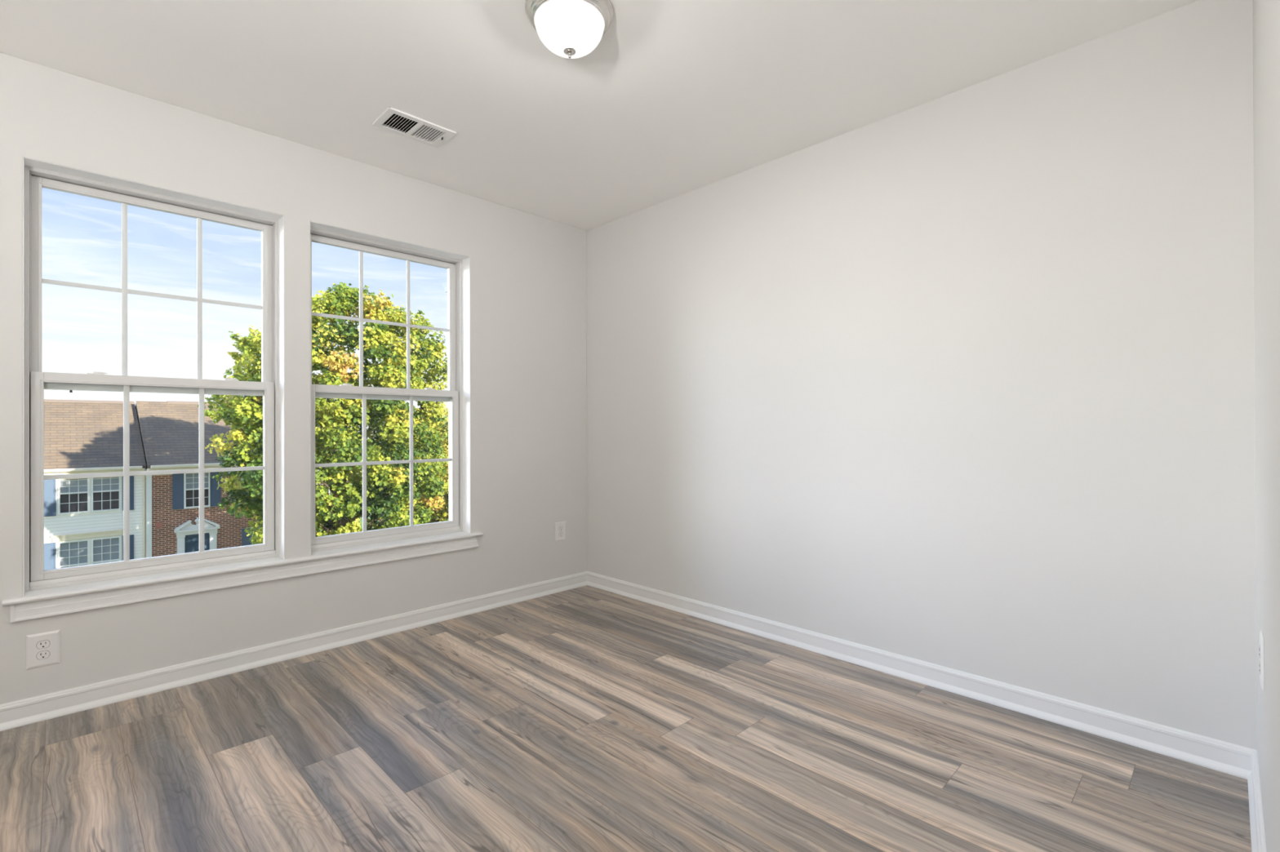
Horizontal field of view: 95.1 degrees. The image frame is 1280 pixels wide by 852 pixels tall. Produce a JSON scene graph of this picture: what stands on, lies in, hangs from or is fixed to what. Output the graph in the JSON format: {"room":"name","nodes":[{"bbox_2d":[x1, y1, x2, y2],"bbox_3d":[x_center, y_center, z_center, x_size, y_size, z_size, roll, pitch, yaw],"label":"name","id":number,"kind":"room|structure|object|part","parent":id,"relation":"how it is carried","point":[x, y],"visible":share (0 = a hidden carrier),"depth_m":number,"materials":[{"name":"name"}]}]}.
{"room":"empty bedroom","nodes":[
{"label":"empty bedroom","id":0,"kind":"room"},
{"bbox_2d":[0,52,586,704],"bbox_3d":[-1.939,-0.129,2.602,4.250,2.440,0.190,0,0,-45],"label":"wall","id":1,"kind":"structure","parent":0,"point":[527,271],"depth_m":2.80,"materials":[{"name":"paint"}]},
{"bbox_2d":[26,630,60,670],"bbox_3d":[-2.220,0.833,2.177,0.089,0.125,0.007,0,0,-45],"label":"wall outlet","id":2,"kind":"object","parent":1,"relation":"attached to","point":[43,649],"visible":1,"depth_m":2.17,"materials":[{"name":"white plastic"}]},
{"bbox_2d":[35,650,49,659],"bbox_3d":[-2.219,0.852,2.175,0.036,0.029,0.001,0,0,-45],"label":"receptacle","id":3,"kind":"object","parent":2,"relation":"attached to","point":[40,655],"depth_m":2.17,"materials":[{"name":"white plastic"}]},
{"bbox_2d":[35,640,49,649],"bbox_3d":[-2.219,0.813,2.175,0.036,0.029,0.002,0,0,-45],"label":"receptacle","id":4,"kind":"object","parent":2,"relation":"attached to","point":[40,644],"depth_m":2.17,"materials":[{"name":"white plastic"}]},
{"bbox_2d":[22,156,284,596],"bbox_3d":[-2.039,-0.177,2.517,0.882,1.664,0.210,0,0,-45],"label":"window","id":5,"kind":"structure","parent":1,"relation":"in","point":[37,175],"depth_m":2.46,"materials":[{"name":"paint"}]},
{"bbox_3d":[-2.073,-0.556,2.551,0.808,0.824,0.032,0,0,-45],"label":"sash","id":6,"kind":"part","parent":5,"relation":"part of","materials":[{"name":"plastic"}]},
{"bbox_3d":[-2.047,0.193,2.526,0.809,0.802,0.032,0,0,-45],"label":"sash","id":7,"kind":"part","parent":5,"relation":"part of","materials":[{"name":"plastic"}]},
{"bbox_2d":[1,531,483,606],"bbox_3d":[-1.640,0.634,2.801,1.910,0.020,0.123,0,0,-45],"label":"window sill","id":8,"kind":"structure","parent":1,"relation":"attached to","point":[129,582],"depth_m":2.55,"materials":[{"name":"paint"}]},
{"bbox_2d":[10,536,479,622],"bbox_3d":[-1.613,0.677,2.776,1.874,0.066,0.017,0,0,-45],"label":"trim","id":9,"kind":"structure","parent":1,"relation":"attached to","point":[67,605],"depth_m":2.54,"materials":[{"name":"paint"}]},
{"bbox_2d":[0,571,586,731],"bbox_3d":[-1.860,1.046,2.524,4.250,0.090,0.021,0,0,-45],"label":"baseboard","id":10,"kind":"structure","parent":1,"relation":"attached to","point":[15,714],"depth_m":2.62,"materials":[{"name":"paint"}]},
{"bbox_2d":[309,221,470,555],"bbox_3d":[-1.364,-0.177,3.189,0.883,1.664,0.210,0,0,-45],"label":"window","id":11,"kind":"structure","parent":1,"relation":"in","point":[457,394],"depth_m":3.30,"materials":[{"name":"paint"}]},
{"bbox_3d":[-1.398,-0.557,3.223,0.809,0.824,0.032,0,0,-45],"label":"sash","id":12,"kind":"part","parent":11,"relation":"part of","materials":[{"name":"plastic"}]},
{"bbox_3d":[-1.372,0.192,3.198,0.810,0.802,0.032,0,0,-45],"label":"sash","id":13,"kind":"part","parent":11,"relation":"part of","materials":[{"name":"plastic"}]},
{"bbox_3d":[-1.431,-0.176,3.256,0.883,1.664,0.020,0,0,-45],"label":"exterior casing","id":14,"kind":"part","parent":11,"relation":"part of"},
{"bbox_2d":[555,521,566,542],"bbox_3d":[-0.523,0.697,3.868,0.089,0.125,0.007,0,0,-45],"label":"wall outlet","id":15,"kind":"object","parent":1,"relation":"attached to","point":[560,527],"visible":1,"depth_m":3.86,"materials":[{"name":"white plastic"}]},
{"bbox_2d":[0,0,1198,230],"bbox_3d":[-0.338,-1.418,0.994,4.490,0.120,4.740,0,0,-45],"label":"ceiling","id":16,"kind":"structure","parent":0,"point":[676,98],"depth_m":2.23,"materials":[{"name":"paint"}]},
{"bbox_2d":[371,106,457,148],"bbox_3d":[-1.020,-1.402,2.653,0.308,0.135,0.195,0,0,-45],"label":"ceiling vent","id":17,"kind":"object","parent":16,"relation":"in","point":[412,125],"visible":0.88,"depth_m":2.65,"materials":[{"name":"white plastic"}]},
{"bbox_2d":[524,0,613,58],"bbox_3d":[-0.229,-1.277,1.905,0.285,0.158,0.285,0,0,-45],"label":"ceiling light","id":18,"kind":"object","parent":16,"relation":"attached to","point":[568,28],"visible":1,"depth_m":1.85,"materials":[{"name":"white glass"}]},
{"bbox_2d":[0,585,1251,851],"bbox_3d":[-0.294,1.092,0.951,4.490,0.020,4.840,0,0,-45],"label":"floor","id":19,"kind":"structure","parent":0,"point":[586,718],"depth_m":1.91,"materials":[{"name":"brown laminate"}]},
{"bbox_2d":[586,0,1257,750],"bbox_3d":[0.772,-0.136,2.976,0.120,2.440,3.486,0,0,-45],"label":"wall","id":20,"kind":"structure","parent":0,"point":[963,380],"depth_m":2.29,"materials":[{"name":"paint"}]},
{"bbox_2d":[586,571,1255,779],"bbox_3d":[0.751,1.039,2.898,0.021,0.090,3.176,0,0,-45],"label":"baseboard","id":21,"kind":"structure","parent":20,"relation":"attached to","point":[1232,759],"depth_m":2.30,"materials":[{"name":"paint"}]},
{"bbox_2d":[1252,0,1279,851],"bbox_3d":[0.408,-0.142,0.245,4.250,2.440,0.110,0,0,-45],"label":"wall","id":22,"kind":"structure","parent":0,"point":[1266,13],"depth_m":1.21,"materials":[{"name":"paint"}]},
{"bbox_2d":[1247,750,1266,851],"bbox_3d":[1.149,1.033,1.068,2.040,0.090,0.021,0,0,-45],"label":"baseboard","id":23,"kind":"structure","parent":22,"relation":"attached to","point":[1255,810],"depth_m":1.56,"materials":[{"name":"paint"}]},
{"bbox_2d":[1258,630,1264,691],"bbox_3d":[1.521,0.572,1.432,0.089,0.125,0.007,0,0,-45],"label":"wall outlet","id":24,"kind":"object","parent":22,"relation":"attached to","point":[1261,654],"visible":1,"depth_m":1.40,"materials":[{"name":"white plastic"}]},
{"label":"outside","id":25,"kind":"structure","parent":0,"visible":0},
{"bbox_2d":[355,465,446,528],"bbox_3d":[-21.465,7.522,46.485,150.000,0.300,150.000,0,0,-45],"label":"lawn","id":26,"kind":"structure","parent":25,"point":[361,518],"depth_m":46.14,"materials":[{"name":"green plant"}]},
{"bbox_2d":[44,399,146,570],"bbox_3d":[-28.372,3.058,25.436,9.710,8.560,10.820,0,0,-45],"label":"townhouse","id":27,"kind":"structure","parent":26,"relation":"on","point":[83,517],"depth_m":24.58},
{"bbox_2d":[44,542,56,570],"bbox_3d":[-23.489,5.666,23.276,0.360,2.020,0.050,0,0,-45],"label":"shutter","id":28,"kind":"object","parent":27,"relation":"hanging from","point":[50,548],"depth_m":23.28,"materials":[{"name":"blue"}]},
{"bbox_2d":[44,479,56,516],"bbox_3d":[-23.499,2.746,23.284,0.360,1.700,0.050,0,0,-45],"label":"shutter","id":29,"kind":"object","parent":27,"relation":"hanging from","point":[50,486],"depth_m":23.29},
{"bbox_2d":[60,541,87,568],"bbox_3d":[-23.047,5.337,23.817,0.800,1.241,0.006,0,0,-45],"label":"window","id":30,"kind":"structure","parent":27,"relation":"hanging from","point":[73,553],"depth_m":23.81,"materials":[{"name":"grey glass"}]},
{"bbox_2d":[60,493,87,512],"bbox_3d":[-23.139,3.087,23.908,0.800,0.820,0.010,0,0,-45],"label":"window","id":31,"kind":"structure","parent":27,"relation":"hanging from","point":[73,498],"depth_m":23.90,"materials":[{"name":"black glass"}]},
{"bbox_2d":[60,478,87,493],"bbox_3d":[-23.057,2.341,23.825,0.800,0.770,0.006,0,0,-45],"label":"blind","id":32,"kind":"object","parent":27,"relation":"hanging from","point":[71,485],"depth_m":23.82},
{"bbox_2d":[93,491,118,510],"bbox_3d":[-22.452,3.086,24.593,0.800,0.820,0.010,0,0,-45],"label":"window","id":33,"kind":"structure","parent":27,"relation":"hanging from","point":[114,495],"depth_m":24.58,"materials":[{"name":"glass"}]},
{"bbox_2d":[93,537,119,564],"bbox_3d":[-22.360,5.336,24.502,0.800,1.241,0.006,0,0,-45],"label":"window","id":34,"kind":"structure","parent":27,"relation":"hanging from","point":[106,550],"depth_m":24.49,"materials":[{"name":"glass"}]},
{"bbox_2d":[93,476,119,491],"bbox_3d":[-22.369,2.341,24.510,0.800,0.770,0.006,0,0,-45],"label":"blind","id":35,"kind":"object","parent":27,"relation":"hanging from","point":[107,483],"depth_m":24.51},
{"bbox_2d":[122,534,133,560],"bbox_3d":[-21.817,5.665,24.942,0.360,2.020,0.050,0,0,-45],"label":"shutter","id":36,"kind":"object","parent":27,"relation":"hanging from","point":[131,536],"depth_m":25.00,"materials":[{"name":"blue"}]},
{"bbox_2d":[122,475,133,511],"bbox_3d":[-21.826,2.745,24.950,0.360,1.700,0.050,0,0,-45],"label":"shutter","id":37,"kind":"object","parent":27,"relation":"hanging from","point":[131,477],"depth_m":25.01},
{"bbox_2d":[135,400,355,557],"bbox_3d":[-21.310,3.036,31.319,8.580,8.590,11.250,0,0,-45],"label":"townhouse","id":38,"kind":"structure","parent":26,"relation":"on","point":[169,430],"depth_m":26.34,"materials":[{"name":"brown brick"}]},
{"bbox_2d":[155,522,161,528],"bbox_3d":[-20.725,4.272,25.212,0.190,0.240,0.020,0,0,-45],"label":"wall vent","id":39,"kind":"object","parent":38,"relation":"attached to","point":[158,525],"depth_m":25.20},
{"bbox_2d":[172,473,183,510],"bbox_3d":[-20.262,2.832,25.660,0.400,1.640,0.050,0,0,-45],"label":"shutter","id":40,"kind":"object","parent":38,"relation":"hanging from","point":[178,478],"depth_m":25.66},
{"bbox_3d":[-19.837,6.062,26.184,0.900,2.500,0.060,0,0,-45],"label":"door","id":41,"kind":"part","parent":38,"relation":"part of","materials":[{"name":"blue"}]},
{"bbox_2d":[186,488,208,506],"bbox_3d":[-19.913,3.175,26.274,0.820,0.815,0.010,0,0,-45],"label":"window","id":42,"kind":"structure","parent":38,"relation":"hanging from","point":[193,493],"depth_m":26.22,"materials":[{"name":"black glass"}]},
{"bbox_2d":[186,472,208,488],"bbox_3d":[-19.831,2.435,26.191,0.820,0.765,0.006,0,0,-45],"label":"blind","id":43,"kind":"object","parent":38,"relation":"hanging from","point":[192,479],"depth_m":26.13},
{"bbox_3d":[-19.784,3.772,26.145,1.040,0.200,0.030,0,0,-45],"label":"brick sill","id":44,"kind":"part","parent":38,"relation":"part of","materials":[{"name":"brown brick"}]},
{"bbox_2d":[209,471,221,506],"bbox_3d":[-19.312,2.832,26.606,0.400,1.640,0.050,0,0,-45],"label":"shutter","id":45,"kind":"object","parent":38,"relation":"hanging from","point":[215,494],"depth_m":26.59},
{"bbox_2d":[241,527,252,546],"bbox_3d":[-18.446,5.651,27.452,0.400,1.720,0.050,0,0,-45],"label":"shutter","id":46,"kind":"object","parent":38,"relation":"hanging from","point":[244,538],"depth_m":27.40,"materials":[{"name":"blue"}]},
{"bbox_2d":[196,281,448,544],"bbox_3d":[-11.076,1.060,21.677,8.199,12.634,8.099,0,0,2],"label":"maple tree","id":47,"kind":"object","parent":26,"relation":"on","point":[342,418],"visible":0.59,"depth_m":19.95,"materials":[{"name":"green plant"}]},
{"bbox_2d":[395,403,448,524],"bbox_3d":[-10.033,2.973,30.438,6.424,8.850,6.935,0,0,-16],"label":"tree","id":48,"kind":"object","parent":26,"relation":"on","point":[443,516],"visible":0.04,"depth_m":28.87,"materials":[{"name":"green plant"}]}
]}

